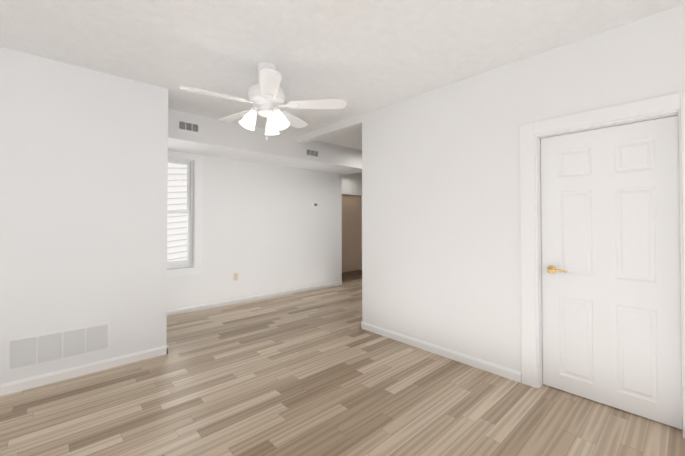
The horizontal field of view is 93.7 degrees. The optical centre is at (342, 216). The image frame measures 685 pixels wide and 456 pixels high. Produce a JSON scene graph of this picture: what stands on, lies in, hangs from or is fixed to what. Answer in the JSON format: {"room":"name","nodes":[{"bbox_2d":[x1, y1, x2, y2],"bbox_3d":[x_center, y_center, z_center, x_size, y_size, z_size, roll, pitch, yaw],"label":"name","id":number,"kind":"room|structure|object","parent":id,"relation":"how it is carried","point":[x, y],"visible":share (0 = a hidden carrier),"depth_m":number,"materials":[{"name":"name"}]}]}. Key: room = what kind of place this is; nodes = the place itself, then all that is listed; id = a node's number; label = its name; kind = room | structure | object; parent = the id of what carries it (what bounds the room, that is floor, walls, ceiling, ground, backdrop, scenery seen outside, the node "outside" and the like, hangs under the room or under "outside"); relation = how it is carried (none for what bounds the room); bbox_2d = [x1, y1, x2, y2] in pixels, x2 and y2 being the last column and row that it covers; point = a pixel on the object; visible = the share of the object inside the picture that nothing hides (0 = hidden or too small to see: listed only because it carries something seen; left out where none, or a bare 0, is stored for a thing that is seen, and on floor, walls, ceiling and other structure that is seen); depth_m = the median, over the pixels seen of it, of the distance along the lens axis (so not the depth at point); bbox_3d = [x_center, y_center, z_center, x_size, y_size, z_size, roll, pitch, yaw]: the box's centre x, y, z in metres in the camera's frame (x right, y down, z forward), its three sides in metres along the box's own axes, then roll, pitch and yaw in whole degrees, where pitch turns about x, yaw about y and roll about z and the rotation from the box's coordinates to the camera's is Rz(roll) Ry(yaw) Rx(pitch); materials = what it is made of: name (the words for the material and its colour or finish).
{"room":"empty living room","nodes":[
{"label":"empty living room","id":0,"kind":"room"},
{"bbox_2d":[0,47,167,383],"bbox_3d":[-3.309,0.021,1.962,4.020,2.700,0.120,1,-1,-43],"label":"wall","id":1,"kind":"structure","parent":0,"point":[83,189],"depth_m":2.81,"materials":[{"name":"paint"}]},
{"bbox_2d":[5,321,110,372],"bbox_3d":[-2.373,1.088,2.720,0.665,0.260,0.009,1,-1,-43],"label":"air vent","id":2,"kind":"object","parent":1,"relation":"in","point":[29,351],"visible":1,"depth_m":2.69,"materials":[{"name":"metal"}]},
{"bbox_2d":[0,345,167,395],"bbox_3d":[-3.259,1.328,1.898,4.033,0.085,0.013,1,-1,-43],"label":"baseboard","id":3,"kind":"structure","parent":1,"relation":"attached to","point":[97,366],"depth_m":2.78,"materials":[{"name":"white wood"}]},
{"bbox_2d":[167,155,341,309],"bbox_3d":[-2.931,0.056,4.292,7.730,2.700,0.200,1,-1,-43],"label":"wall","id":4,"kind":"structure","parent":0,"point":[267,228],"depth_m":5.56,"materials":[{"name":"paint"}]},
{"bbox_2d":[167,150,203,276],"bbox_3d":[-2.567,-0.052,4.571,1.100,1.827,0.215,1,-1,-43],"label":"window","id":5,"kind":"structure","parent":4,"relation":"in","point":[191,264],"depth_m":4.82,"materials":[{"name":"plastic"}]},
{"bbox_2d":[167,281,341,315],"bbox_3d":[-2.858,1.362,4.195,7.730,0.085,0.013,1,-1,-43],"label":"baseboard","id":6,"kind":"structure","parent":4,"relation":"attached to","point":[177,311],"depth_m":5.33,"materials":[{"name":"white wood"}]},
{"bbox_2d":[312,202,317,207],"bbox_3d":[-0.547,-0.230,6.336,0.140,0.100,0.024,1,-1,-43],"label":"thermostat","id":7,"kind":"object","parent":4,"relation":"attached to","point":[314,205],"visible":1,"depth_m":6.33,"materials":[{"name":"plastic"}]},
{"bbox_2d":[297,114,361,143],"bbox_3d":[-0.199,-1.240,4.642,0.120,0.100,1.450,1,-1,-43],"label":"header beam","id":8,"kind":"structure","parent":0,"point":[343,125],"depth_m":4.54,"materials":[{"name":"paint"}]},
{"bbox_2d":[0,270,684,455],"bbox_3d":[-0.174,1.413,3.098,10.200,0.050,11.000,1,-1,-43],"label":"floor","id":9,"kind":"structure","parent":0,"point":[318,372],"depth_m":2.35,"materials":[{"name":"laminate"}]},
{"bbox_2d":[0,0,684,149],"bbox_3d":[-0.174,-1.351,3.138,10.200,0.080,11.000,1,-1,-43],"label":"ceiling","id":10,"kind":"structure","parent":0,"point":[359,57],"depth_m":2.41,"materials":[{"name":"white paint"}]},
{"bbox_2d":[179,62,345,139],"bbox_3d":[-0.703,-0.988,2.823,1.315,0.657,1.315,1,-1,-43],"label":"ceiling fan","id":11,"kind":"object","parent":10,"relation":"hanging from","point":[266,96],"visible":1,"depth_m":2.75,"materials":[{"name":"white plastic"}]},
{"bbox_2d":[168,109,361,174],"bbox_3d":[-2.555,-1.124,3.989,7.850,0.350,0.780,1,-1,-43],"label":"bulkhead","id":12,"kind":"object","parent":10,"relation":"attached to","point":[222,139],"visible":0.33,"depth_m":4.77,"materials":[{"name":"paint"}]},
{"bbox_2d":[178,119,199,133],"bbox_3d":[-1.928,-1.128,4.032,0.260,0.130,0.008,1,-1,-43],"label":"supply air vent","id":13,"kind":"object","parent":12,"relation":"attached to","point":[188,126],"visible":1,"depth_m":4.03,"materials":[{"name":"metal"}]},
{"bbox_2d":[306,148,318,157],"bbox_3d":[-0.500,-1.057,5.343,0.270,0.125,0.008,1,-1,-43],"label":"supply air vent","id":14,"kind":"object","parent":12,"relation":"attached to","point":[312,153],"visible":1,"depth_m":5.35,"materials":[{"name":"metal"}]},
{"bbox_2d":[342,172,361,269],"bbox_3d":[0.172,0.117,8.542,2.350,2.700,0.120,1,-1,-43],"label":"wall","id":15,"kind":"structure","parent":0,"point":[351,184],"depth_m":8.61,"materials":[{"name":"paint"}]},
{"bbox_2d":[342,195,360,272],"bbox_3d":[0.202,0.443,8.578,0.810,2.030,0.040,1,-1,-43],"label":"hall door","id":16,"kind":"structure","parent":15,"relation":"in","point":[351,232],"depth_m":8.58,"materials":[{"name":"beige wood"}]},
{"bbox_2d":[362,4,684,382],"bbox_3d":[2.288,0.021,1.917,0.120,2.700,5.900,1,-1,-43],"label":"wall","id":17,"kind":"structure","parent":0,"point":[441,252],"depth_m":3.00,"materials":[{"name":"paint"}]},
{"bbox_2d":[361,321,520,382],"bbox_3d":[0.867,1.350,3.359,0.033,0.085,1.851,1,-1,-43],"label":"baseboard","id":18,"kind":"structure","parent":17,"relation":"attached to","point":[484,365],"depth_m":3.15,"materials":[{"name":"white wood"}]},
{"bbox_2d":[520,91,684,437],"bbox_3d":[1.886,0.300,2.339,0.139,2.154,1.041,1,-1,-43],"label":"door frame","id":19,"kind":"structure","parent":17,"relation":"attached to","point":[665,103],"depth_m":2.60,"materials":[{"name":"white wood"}]},
{"bbox_2d":[541,116,681,429],"bbox_3d":[1.900,0.358,2.351,0.098,2.022,0.787,1,-1,-43],"label":"door","id":20,"kind":"structure","parent":17,"relation":"in","point":[611,310],"depth_m":2.31,"materials":[{"name":"paint"}]},
{"label":"outside","id":21,"kind":"structure","parent":0,"visible":0},
{"bbox_3d":[-3.902,1.746,5.324,7.730,0.050,2.670,1,-1,-43],"label":"ground","id":22,"kind":"structure","parent":21,"visible":0},
{"bbox_2d":[167,163,186,260],"bbox_3d":[-3.767,-0.664,6.373,5.900,4.800,0.040,1,-1,-43],"label":"siding","id":23,"kind":"object","parent":22,"relation":"on","point":[182,188],"depth_m":6.65,"materials":[{"name":"white plastic"}]}
]}

